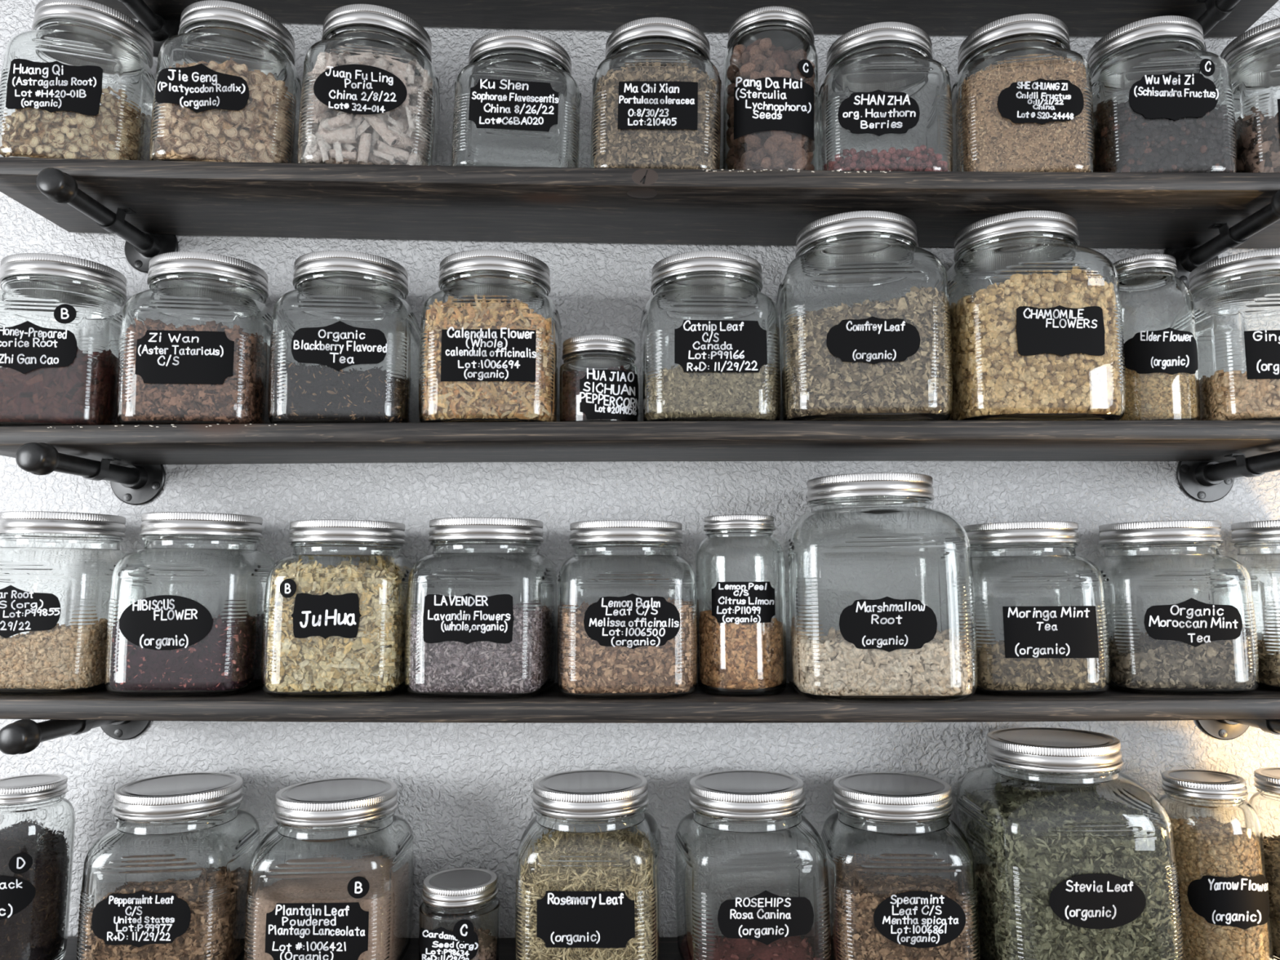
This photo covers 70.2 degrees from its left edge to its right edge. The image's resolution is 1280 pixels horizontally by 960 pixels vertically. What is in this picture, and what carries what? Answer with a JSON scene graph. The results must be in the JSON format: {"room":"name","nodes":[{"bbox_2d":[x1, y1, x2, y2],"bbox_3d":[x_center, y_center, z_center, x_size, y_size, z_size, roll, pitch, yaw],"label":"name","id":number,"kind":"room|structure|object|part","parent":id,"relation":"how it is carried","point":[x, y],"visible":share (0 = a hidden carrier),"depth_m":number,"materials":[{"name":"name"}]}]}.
{"room":"herbal medicine shop","nodes":[
{"label":"herbal medicine shop","id":0,"kind":"room"},
{"bbox_2d":[0,0,1279,937],"bbox_3d":[0.026,0.146,1.348,5.200,2.900,0.060,0,-6,1],"label":"wall","id":1,"kind":"structure","parent":0,"point":[464,793],"depth_m":1.32,"materials":[{"name":"white paint"}]},
{"bbox_2d":[0,719,151,755],"bbox_3d":[-0.742,0.320,1.193,0.081,0.081,0.239,0,-6,1],"label":"bracket","id":2,"kind":"object","parent":1,"relation":"attached to","point":[22,736],"visible":0.47,"depth_m":1.14,"materials":[{"name":"black metal"}]},
{"bbox_2d":[15,442,165,505],"bbox_3d":[-0.744,-0.016,1.229,0.081,0.081,0.239,0,-6,1],"label":"bracket","id":3,"kind":"object","parent":1,"relation":"attached to","point":[132,484],"visible":0.95,"depth_m":1.24,"materials":[{"name":"black metal"}]},
{"bbox_2d":[0,420,1279,465],"bbox_3d":[0.041,-0.048,1.231,1.813,0.031,0.200,0,-6,1],"label":"wooden shelf","id":4,"kind":"object","parent":3,"relation":"on","point":[766,440],"visible":0.97,"depth_m":1.14,"materials":[{"name":"black wood"}]},
{"bbox_2d":[0,253,126,426],"bbox_3d":[-0.803,-0.175,1.262,0.180,0.238,0.181,1,-6,-9],"label":"glass jar","id":5,"kind":"object","parent":4,"relation":"on","point":[61,316],"visible":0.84,"depth_m":1.19,"materials":[{"name":"clear glass"}]},
{"bbox_3d":[-0.804,-0.278,1.274,0.152,0.029,0.152,1,-6,-9],"label":"lid","id":6,"kind":"part","parent":5,"relation":"part of","materials":[{"name":"silver metal"}]},
{"bbox_2d":[47,423,271,427],"bbox_3d":[-0.600,-0.068,1.144,0.290,0.004,0.003,0,-6,1],"label":"crumbs","id":7,"kind":"object","parent":4,"relation":"attached to","point":[217,424],"visible":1,"depth_m":1.14,"materials":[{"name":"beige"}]},
{"bbox_2d":[116,251,272,425],"bbox_3d":[-0.599,-0.176,1.258,0.181,0.236,0.182,1,-6,-8],"label":"glass jar","id":8,"kind":"object","parent":4,"relation":"on","point":[194,345],"visible":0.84,"depth_m":1.17,"materials":[{"name":"clear glass"}]},
{"bbox_3d":[-0.600,-0.279,1.270,0.153,0.029,0.153,1,-6,-8],"label":"lid","id":9,"kind":"part","parent":8,"relation":"part of","materials":[{"name":"silver metal"}]},
{"bbox_2d":[267,250,420,423],"bbox_3d":[-0.400,-0.177,1.255,0.181,0.234,0.182,0,-6,-6],"label":"glass jar","id":10,"kind":"object","parent":4,"relation":"on","point":[344,343],"visible":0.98,"depth_m":1.17,"materials":[{"name":"clear glass"}]},
{"bbox_3d":[-0.400,-0.279,1.266,0.154,0.029,0.154,0,-6,-6],"label":"lid","id":11,"kind":"part","parent":10,"relation":"part of","materials":[{"name":"silver metal"}]},
{"bbox_2d":[418,249,561,422],"bbox_3d":[-0.201,-0.178,1.251,0.182,0.233,0.183,0,-6,-1],"label":"glass jar","id":12,"kind":"object","parent":4,"relation":"on","point":[491,337],"visible":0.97,"depth_m":1.16,"materials":[{"name":"clear glass"}]},
{"bbox_3d":[-0.201,-0.279,1.262,0.154,0.028,0.154,0,-6,-1],"label":"lid","id":13,"kind":"part","parent":12,"relation":"part of","materials":[{"name":"silver metal"}]},
{"bbox_2d":[559,334,638,422],"bbox_3d":[-0.055,-0.124,1.227,0.106,0.121,0.107,1,-6,-13],"label":"glass jar","id":14,"kind":"object","parent":4,"relation":"on","point":[598,374],"visible":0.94,"depth_m":1.19,"materials":[{"name":"clear glass"}]},
{"bbox_3d":[-0.055,-0.174,1.233,0.100,0.021,0.100,0,-6,1],"label":"lid","id":15,"kind":"part","parent":14,"relation":"part of","materials":[{"name":"silver metal"}]},
{"bbox_2d":[639,250,780,421],"bbox_3d":[0.092,-0.177,1.245,0.183,0.230,0.183,0,-6,-3],"label":"glass jar","id":16,"kind":"object","parent":4,"relation":"on","point":[710,346],"visible":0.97,"depth_m":1.16,"materials":[{"name":"clear glass"}]},
{"bbox_3d":[0.092,-0.277,1.256,0.154,0.028,0.154,0,-6,-3],"label":"lid","id":17,"kind":"part","parent":16,"relation":"part of","materials":[{"name":"silver metal"}]},
{"bbox_2d":[775,210,952,420],"bbox_3d":[0.296,-0.201,1.236,0.218,0.278,0.217,0,-6,5],"label":"glass jar","id":18,"kind":"object","parent":4,"relation":"on","point":[864,310],"visible":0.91,"depth_m":1.13,"materials":[{"name":"clear glass"}]},
{"bbox_3d":[0.296,-0.324,1.250,0.164,0.029,0.164,0,-6,5],"label":"lid","id":19,"kind":"part","parent":18,"relation":"part of","materials":[{"name":"silver metal"}]},
{"bbox_2d":[946,210,1125,420],"bbox_3d":[0.512,-0.201,1.232,0.212,0.278,0.211,0,-6,1],"label":"glass jar","id":20,"kind":"object","parent":4,"relation":"on","point":[1037,333],"visible":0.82,"depth_m":1.13,"materials":[{"name":"clear glass"}]},
{"bbox_3d":[0.512,-0.324,1.246,0.159,0.029,0.159,0,-6,1],"label":"lid","id":21,"kind":"part","parent":20,"relation":"part of","materials":[{"name":"silver metal"}]},
{"bbox_2d":[1113,253,1199,420],"bbox_3d":[0.680,-0.179,1.224,0.116,0.232,0.116,-6,-9,44],"label":"glass jar","id":22,"kind":"object","parent":4,"relation":"on","point":[1161,363],"visible":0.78,"depth_m":1.17,"materials":[{"name":"clear glass"}]},
{"bbox_3d":[0.681,-0.284,1.236,0.083,0.018,0.083,0,-6,1],"label":"lid","id":23,"kind":"part","parent":22,"relation":"part of","materials":[{"name":"silver metal"}]},
{"bbox_2d":[1188,248,1279,420],"bbox_3d":[0.834,-0.177,1.231,0.179,0.233,0.178,0,-6,6],"label":"glass jar","id":24,"kind":"object","parent":4,"relation":"on","point":[1236,297],"visible":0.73,"depth_m":1.16,"materials":[{"name":"clear glass"}]},
{"bbox_3d":[0.834,-0.277,1.242,0.150,0.028,0.150,0,-6,6],"label":"lid","id":25,"kind":"part","parent":24,"relation":"part of","materials":[{"name":"silver metal"}]},
{"bbox_2d":[35,167,177,273],"bbox_3d":[-0.745,-0.366,1.267,0.081,0.081,0.239,0,-6,1],"label":"bracket","id":26,"kind":"object","parent":1,"relation":"attached to","point":[60,187],"visible":0.9,"depth_m":1.27,"materials":[{"name":"black metal"}]},
{"bbox_2d":[0,156,1279,248],"bbox_3d":[0.036,-0.383,1.267,1.811,0.069,0.201,0,-6,1],"label":"wooden shelf","id":27,"kind":"object","parent":26,"relation":"on","point":[647,206],"visible":0.94,"depth_m":1.21,"materials":[{"name":"black wood"}]},
{"bbox_2d":[0,0,155,159],"bbox_3d":[-0.789,-0.530,1.300,0.181,0.248,0.178,1,-6,-14],"label":"glass jar","id":28,"kind":"object","parent":27,"relation":"on","point":[78,84],"visible":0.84,"depth_m":1.22,"materials":[{"name":"clear glass"}]},
{"bbox_3d":[-0.785,-0.636,1.312,0.150,0.030,0.150,3,-6,-14],"label":"lid","id":29,"kind":"part","parent":28,"relation":"part of","materials":[{"name":"silver metal"}]},
{"bbox_2d":[149,0,301,163],"bbox_3d":[-0.580,-0.523,1.296,0.184,0.246,0.182,2,-6,-17],"label":"glass jar","id":30,"kind":"object","parent":27,"relation":"on","point":[228,86],"visible":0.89,"depth_m":1.21,"materials":[{"name":"clear glass"}]},
{"bbox_3d":[-0.576,-0.628,1.308,0.153,0.030,0.153,4,-6,-17],"label":"lid","id":31,"kind":"part","parent":30,"relation":"part of","materials":[{"name":"silver metal"}]},
{"bbox_2d":[297,4,439,165],"bbox_3d":[-0.378,-0.517,1.291,0.190,0.250,0.182,3,-6,-11],"label":"glass jar","id":32,"kind":"object","parent":27,"relation":"on","point":[370,90],"visible":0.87,"depth_m":1.21,"materials":[{"name":"clear glass"}]},
{"bbox_3d":[-0.375,-0.621,1.303,0.152,0.029,0.152,3,-6,-11],"label":"lid","id":33,"kind":"part","parent":32,"relation":"part of","materials":[{"name":"silver metal"}]},
{"bbox_2d":[451,30,581,167],"bbox_3d":[-0.172,-0.495,1.285,0.181,0.214,0.176,2,-6,-7],"label":"glass jar","id":34,"kind":"object","parent":27,"relation":"on","point":[517,100],"visible":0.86,"depth_m":1.20,"materials":[{"name":"clear glass"}]},
{"bbox_3d":[-0.170,-0.585,1.295,0.147,0.025,0.147,2,-6,-7],"label":"lid","id":35,"kind":"part","parent":34,"relation":"part of","materials":[{"name":"silver metal"}]},
{"bbox_2d":[590,17,721,168],"bbox_3d":[0.023,-0.501,1.282,0.186,0.233,0.179,1,-6,1],"label":"glass jar","id":36,"kind":"object","parent":27,"relation":"on","point":[656,98],"visible":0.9,"depth_m":1.20,"materials":[{"name":"clear glass"}]},
{"bbox_3d":[0.025,-0.599,1.293,0.151,0.028,0.151,1,-6,1],"label":"lid","id":37,"kind":"part","parent":36,"relation":"part of","materials":[{"name":"silver metal"}]},
{"bbox_2d":[722,5,818,170],"bbox_3d":[0.182,-0.509,1.270,0.135,0.248,0.132,0,-6,-1],"label":"glass jar","id":38,"kind":"object","parent":27,"relation":"on","point":[771,84],"visible":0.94,"depth_m":1.22,"materials":[{"name":"clear glass"}]},
{"bbox_3d":[0.184,-0.621,1.282,0.122,0.020,0.122,1,-6,1],"label":"lid","id":39,"kind":"part","parent":38,"relation":"part of","materials":[{"name":"silver metal"}]},
{"bbox_2d":[818,22,952,171],"bbox_3d":[0.335,-0.494,1.275,0.179,0.228,0.174,1,-6,3],"label":"glass jar","id":40,"kind":"object","parent":27,"relation":"on","point":[885,103],"visible":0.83,"depth_m":1.19,"materials":[{"name":"clear glass"}]},
{"bbox_3d":[0.337,-0.591,1.286,0.147,0.027,0.147,1,-6,3],"label":"lid","id":41,"kind":"part","parent":40,"relation":"part of","materials":[{"name":"silver metal"}]},
{"bbox_2d":[951,13,1094,172],"bbox_3d":[0.523,-0.498,1.272,0.179,0.240,0.176,0,-6,10],"label":"glass jar","id":42,"kind":"object","parent":27,"relation":"on","point":[1022,100],"visible":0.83,"depth_m":1.19,"materials":[{"name":"clear glass"}]},
{"bbox_3d":[0.525,-0.600,1.283,0.147,0.029,0.147,0,-6,10],"label":"lid","id":43,"kind":"part","parent":42,"relation":"part of","materials":[{"name":"silver metal"}]},
{"bbox_2d":[1087,15,1236,172],"bbox_3d":[0.707,-0.495,1.268,0.176,0.237,0.172,0,-6,7],"label":"glass jar","id":44,"kind":"object","parent":27,"relation":"on","point":[1162,102],"visible":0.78,"depth_m":1.19,"materials":[{"name":"clear glass"}]},
{"bbox_3d":[0.708,-0.596,1.279,0.145,0.028,0.145,0,-6,7],"label":"lid","id":45,"kind":"part","parent":44,"relation":"part of","materials":[{"name":"silver metal"}]},
{"bbox_2d":[1220,17,1279,173],"bbox_3d":[0.898,-0.495,1.264,0.180,0.240,0.178,0,-6,9],"label":"glass jar","id":46,"kind":"object","parent":27,"relation":"on","point":[1252,58],"visible":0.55,"depth_m":1.21,"materials":[{"name":"clear glass"}]},
{"bbox_3d":[0.899,-0.598,1.276,0.150,0.029,0.150,0,-6,9],"label":"lid","id":47,"kind":"part","parent":46,"relation":"part of","materials":[{"name":"silver metal"}]},
{"bbox_2d":[118,0,180,57],"bbox_3d":[-0.750,-0.711,1.305,0.081,0.081,0.239,0,-6,1],"label":"bracket","id":48,"kind":"object","parent":1,"relation":"attached to","point":[160,29],"visible":0.65,"depth_m":1.40,"materials":[{"name":"black metal"}]},
{"bbox_2d":[88,0,1279,36],"bbox_3d":[0.014,-0.721,1.304,1.788,0.086,0.200,0,-6,1],"label":"wooden shelf","id":49,"kind":"object","parent":48,"relation":"on","point":[1100,18],"visible":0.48,"depth_m":1.35,"materials":[{"name":"black wood"}]},
{"bbox_2d":[62,936,681,959],"bbox_3d":[0.043,0.627,1.158,1.815,0.043,0.200,0,-6,1],"label":"wooden shelf","id":50,"kind":"object","parent":1,"relation":"attached to","point":[669,949],"visible":0.06,"depth_m":1.22,"materials":[{"name":"black wood"}]},
{"bbox_2d":[0,773,75,959],"bbox_3d":[-0.806,0.511,1.183,0.123,0.234,0.121,0,-6,1],"label":"glass jar","id":51,"kind":"object","parent":50,"relation":"on","point":[37,823],"visible":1,"depth_m":1.15,"materials":[{"name":"clear glass"}]},
{"bbox_3d":[-0.806,0.404,1.195,0.096,0.019,0.096,0,-6,1],"label":"lid","id":52,"kind":"part","parent":51,"relation":"part of","materials":[{"name":"silver metal"}]},
{"bbox_2d":[76,772,260,959],"bbox_3d":[-0.603,0.513,1.184,0.181,0.229,0.182,1,-6,-6],"label":"glass jar","id":53,"kind":"object","parent":50,"relation":"on","point":[168,880],"visible":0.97,"depth_m":1.11,"materials":[{"name":"clear glass"}]},
{"bbox_3d":[-0.603,0.413,1.195,0.153,0.028,0.153,1,-6,-6],"label":"lid","id":54,"kind":"part","parent":53,"relation":"part of","materials":[{"name":"silver metal"}]},
{"bbox_2d":[244,777,413,959],"bbox_3d":[-0.395,0.515,1.179,0.183,0.223,0.184,0,-6,-2],"label":"glass jar","id":55,"kind":"object","parent":50,"relation":"on","point":[333,880],"visible":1,"depth_m":1.10,"materials":[{"name":"clear glass"}]},
{"bbox_3d":[-0.396,0.418,1.190,0.155,0.027,0.155,0,-6,-2],"label":"lid","id":56,"kind":"part","parent":55,"relation":"part of","materials":[{"name":"silver metal"}]},
{"bbox_2d":[418,867,500,959],"bbox_3d":[-0.230,0.566,1.161,0.102,0.113,0.102,-1,-6,6],"label":"glass jar","id":57,"kind":"object","parent":50,"relation":"on","point":[460,913],"visible":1,"depth_m":1.12,"materials":[{"name":"clear glass"}]},
{"bbox_3d":[-0.230,0.568,1.161,0.102,0.109,0.102,-1,-6,1],"label":"glass","id":58,"kind":"part","parent":57,"relation":"part of","materials":[{"name":"clear glass"}]},
{"bbox_3d":[-0.230,0.520,1.166,0.096,0.019,0.096,-1,-6,1],"label":"lid","id":59,"kind":"part","parent":57,"relation":"part of","materials":[{"name":"silver metal"}]},
{"bbox_2d":[515,769,661,959],"bbox_3d":[-0.063,0.507,1.174,0.181,0.234,0.180,-1,-6,3],"label":"glass jar","id":60,"kind":"object","parent":50,"relation":"on","point":[588,873],"visible":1,"depth_m":1.09,"materials":[{"name":"clear glass"}]},
{"bbox_3d":[-0.064,0.406,1.185,0.152,0.028,0.152,-1,-6,3],"label":"lid","id":61,"kind":"part","parent":60,"relation":"part of","materials":[{"name":"silver metal"}]},
{"bbox_2d":[675,769,831,959],"bbox_3d":[0.140,0.505,1.170,0.181,0.233,0.180,0,-6,-7],"label":"glass jar","id":62,"kind":"object","parent":50,"relation":"on","point":[752,877],"visible":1,"depth_m":1.09,"materials":[{"name":"clear glass"}]},
{"bbox_3d":[0.138,0.405,1.182,0.151,0.028,0.151,0,-6,-7],"label":"lid","id":63,"kind":"part","parent":62,"relation":"part of","materials":[{"name":"silver metal"}]},
{"bbox_2d":[821,772,980,959],"bbox_3d":[0.327,0.504,1.167,0.181,0.229,0.178,-2,-6,5],"label":"glass jar","id":64,"kind":"object","parent":50,"relation":"on","point":[902,880],"visible":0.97,"depth_m":1.09,"materials":[{"name":"clear glass"}]},
{"bbox_3d":[0.325,0.406,1.178,0.150,0.027,0.150,-2,-6,5],"label":"lid","id":65,"kind":"part","parent":64,"relation":"part of","materials":[{"name":"silver metal"}]},
{"bbox_2d":[955,727,1184,959],"bbox_3d":[0.533,0.471,1.158,0.225,0.288,0.219,-1,-6,1],"label":"glass jar","id":66,"kind":"object","parent":50,"relation":"on","point":[1074,857],"visible":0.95,"depth_m":1.06,"materials":[{"name":"clear glass"}]},
{"bbox_3d":[0.531,0.345,1.173,0.160,0.029,0.160,-1,-6,1],"label":"lid","id":67,"kind":"part","parent":66,"relation":"part of","materials":[{"name":"silver metal"}]},
{"bbox_2d":[1158,768,1273,959],"bbox_3d":[0.723,0.492,1.154,0.119,0.230,0.117,0,-6,3],"label":"glass jar","id":68,"kind":"object","parent":50,"relation":"on","point":[1218,834],"visible":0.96,"depth_m":1.11,"materials":[{"name":"clear glass"}]},
{"bbox_3d":[0.721,0.388,1.165,0.095,0.018,0.095,-1,-6,1],"label":"lid","id":69,"kind":"part","parent":68,"relation":"part of","materials":[{"name":"silver metal"}]},
{"bbox_2d":[1248,767,1279,959],"bbox_3d":[0.843,0.489,1.152,0.119,0.230,0.116,0,-6,3],"label":"glass jar","id":70,"kind":"object","parent":50,"relation":"on","point":[1266,802],"visible":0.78,"depth_m":1.14,"materials":[{"name":"clear glass"}]},
{"bbox_3d":[0.840,0.385,1.163,0.095,0.018,0.095,-2,-6,1],"label":"lid","id":71,"kind":"part","parent":70,"relation":"part of","materials":[{"name":"silver metal"}]},
{"bbox_2d":[0,682,1279,723],"bbox_3d":[0.041,0.287,1.194,1.815,0.031,0.200,0,-6,1],"label":"wooden shelf","id":72,"kind":"object","parent":1,"relation":"attached to","point":[549,706],"visible":0.72,"depth_m":1.10,"materials":[{"name":"black wood"}]},
{"bbox_2d":[0,511,128,695],"bbox_3d":[-0.784,0.162,1.225,0.181,0.235,0.179,1,-6,-4],"label":"glass jar","id":73,"kind":"object","parent":72,"relation":"on","point":[56,568],"visible":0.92,"depth_m":1.15,"materials":[{"name":"clear glass"}]},
{"bbox_3d":[-0.783,0.062,1.236,0.150,0.028,0.150,1,-6,-4],"label":"lid","id":74,"kind":"part","parent":73,"relation":"part of","materials":[{"name":"silver metal"}]},
{"bbox_2d":[104,511,275,697],"bbox_3d":[-0.591,0.163,1.221,0.180,0.234,0.179,1,-6,-4],"label":"glass jar","id":75,"kind":"object","parent":72,"relation":"on","point":[185,615],"visible":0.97,"depth_m":1.14,"materials":[{"name":"clear glass"}]},
{"bbox_3d":[-0.591,0.063,1.233,0.150,0.028,0.150,1,-6,-4],"label":"lid","id":76,"kind":"part","parent":75,"relation":"part of","materials":[{"name":"silver metal"}]},
{"bbox_2d":[261,520,413,697],"bbox_3d":[-0.393,0.168,1.217,0.179,0.224,0.179,1,-6,-3],"label":"glass jar","id":77,"kind":"object","parent":72,"relation":"on","point":[334,618],"visible":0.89,"depth_m":1.13,"materials":[{"name":"clear glass"}]},
{"bbox_3d":[-0.393,0.072,1.228,0.150,0.027,0.150,0,-6,-3],"label":"lid","id":78,"kind":"part","parent":77,"relation":"part of","materials":[{"name":"silver metal"}]},
{"bbox_2d":[404,517,557,698],"bbox_3d":[-0.206,0.167,1.214,0.181,0.226,0.182,0,-6,4],"label":"glass jar","id":79,"kind":"object","parent":72,"relation":"on","point":[482,608],"visible":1,"depth_m":1.13,"materials":[{"name":"clear glass"}]},
{"bbox_3d":[-0.206,0.069,1.225,0.153,0.028,0.153,0,-6,4],"label":"lid","id":80,"kind":"part","parent":79,"relation":"part of","materials":[{"name":"silver metal"}]},
{"bbox_2d":[557,520,697,699],"bbox_3d":[-0.018,0.168,1.206,0.180,0.221,0.181,0,-6,-3],"label":"glass jar","id":81,"kind":"object","parent":72,"relation":"on","point":[627,618],"visible":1,"depth_m":1.12,"materials":[{"name":"clear glass"}]},
{"bbox_3d":[-0.018,0.071,1.217,0.152,0.027,0.152,0,-6,-3],"label":"lid","id":82,"kind":"part","parent":81,"relation":"part of","materials":[{"name":"silver metal"}]},
{"bbox_2d":[695,514,786,696],"bbox_3d":[0.133,0.163,1.203,0.118,0.229,0.118,-6,-8,42],"label":"glass jar","id":83,"kind":"object","parent":72,"relation":"on","point":[740,581],"visible":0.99,"depth_m":1.15,"materials":[{"name":"clear glass"}]},
{"bbox_3d":[0.132,0.058,1.214,0.095,0.018,0.095,0,-6,1],"label":"lid","id":84,"kind":"part","parent":83,"relation":"part of","materials":[{"name":"silver metal"}]},
{"bbox_2d":[782,472,977,702],"bbox_3d":[0.305,0.137,1.196,0.225,0.279,0.225,-1,-6,4],"label":"glass jar","id":85,"kind":"object","parent":72,"relation":"on","point":[880,606],"visible":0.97,"depth_m":1.09,"materials":[{"name":"clear glass"}]},
{"bbox_3d":[0.304,0.014,1.210,0.164,0.029,0.164,-1,-6,4],"label":"lid","id":86,"kind":"part","parent":85,"relation":"part of","materials":[{"name":"silver metal"}]},
{"bbox_2d":[963,521,1110,696],"bbox_3d":[0.507,0.167,1.205,0.172,0.218,0.172,-1,-6,6],"label":"glass jar","id":87,"kind":"object","parent":72,"relation":"on","point":[1042,617],"visible":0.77,"depth_m":1.12,"materials":[{"name":"clear glass"}]},
{"bbox_3d":[0.507,0.073,1.216,0.144,0.026,0.144,-1,-6,6],"label":"lid","id":88,"kind":"part","parent":87,"relation":"part of","materials":[{"name":"silver metal"}]},
{"bbox_2d":[1093,520,1259,694],"bbox_3d":[0.691,0.165,1.202,0.172,0.218,0.171,-2,-6,10],"label":"glass jar","id":89,"kind":"object","parent":72,"relation":"on","point":[1180,611],"visible":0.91,"depth_m":1.12,"materials":[{"name":"clear glass"}]},
{"bbox_3d":[0.690,0.071,1.212,0.144,0.026,0.144,-2,-6,10],"label":"lid","id":90,"kind":"part","parent":89,"relation":"part of","materials":[{"name":"silver metal"}]},
{"bbox_2d":[1230,520,1279,691],"bbox_3d":[0.871,0.162,1.199,0.174,0.219,0.171,-2,-6,6],"label":"glass jar","id":91,"kind":"object","parent":72,"relation":"on","point":[1257,543],"visible":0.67,"depth_m":1.15,"materials":[{"name":"clear glass"}]},
{"bbox_3d":[0.869,0.068,1.209,0.144,0.026,0.144,-2,-6,6],"label":"lid","id":92,"kind":"part","parent":91,"relation":"part of","materials":[{"name":"silver metal"}]},
{"bbox_2d":[1194,0,1240,51],"bbox_3d":[0.818,-0.667,1.270,0.081,0.081,0.239,0,-6,1],"label":"bracket","id":93,"kind":"object","parent":1,"relation":"attached to","point":[1216,11],"visible":0.18,"depth_m":1.28,"materials":[{"name":"black metal"}]},
{"bbox_2d":[1163,190,1279,287],"bbox_3d":[0.815,-0.337,1.234,0.081,0.081,0.239,0,-6,1],"label":"bracket","id":94,"kind":"object","parent":1,"relation":"attached to","point":[1187,260],"visible":0.66,"depth_m":1.25,"materials":[{"name":"black metal"}]},
{"bbox_2d":[1176,450,1279,502],"bbox_3d":[0.815,-0.021,1.200,0.081,0.081,0.239,0,-6,1],"label":"bracket","id":95,"kind":"object","parent":1,"relation":"attached to","point":[1205,482],"visible":0.92,"depth_m":1.29,"materials":[{"name":"black metal"}]},
{"bbox_2d":[1195,719,1279,740],"bbox_3d":[0.817,0.311,1.164,0.081,0.081,0.239,0,-6,1],"label":"bracket","id":96,"kind":"object","parent":1,"relation":"attached to","point":[1225,730],"visible":0.34,"depth_m":1.27,"materials":[{"name":"black metal"}]}
]}

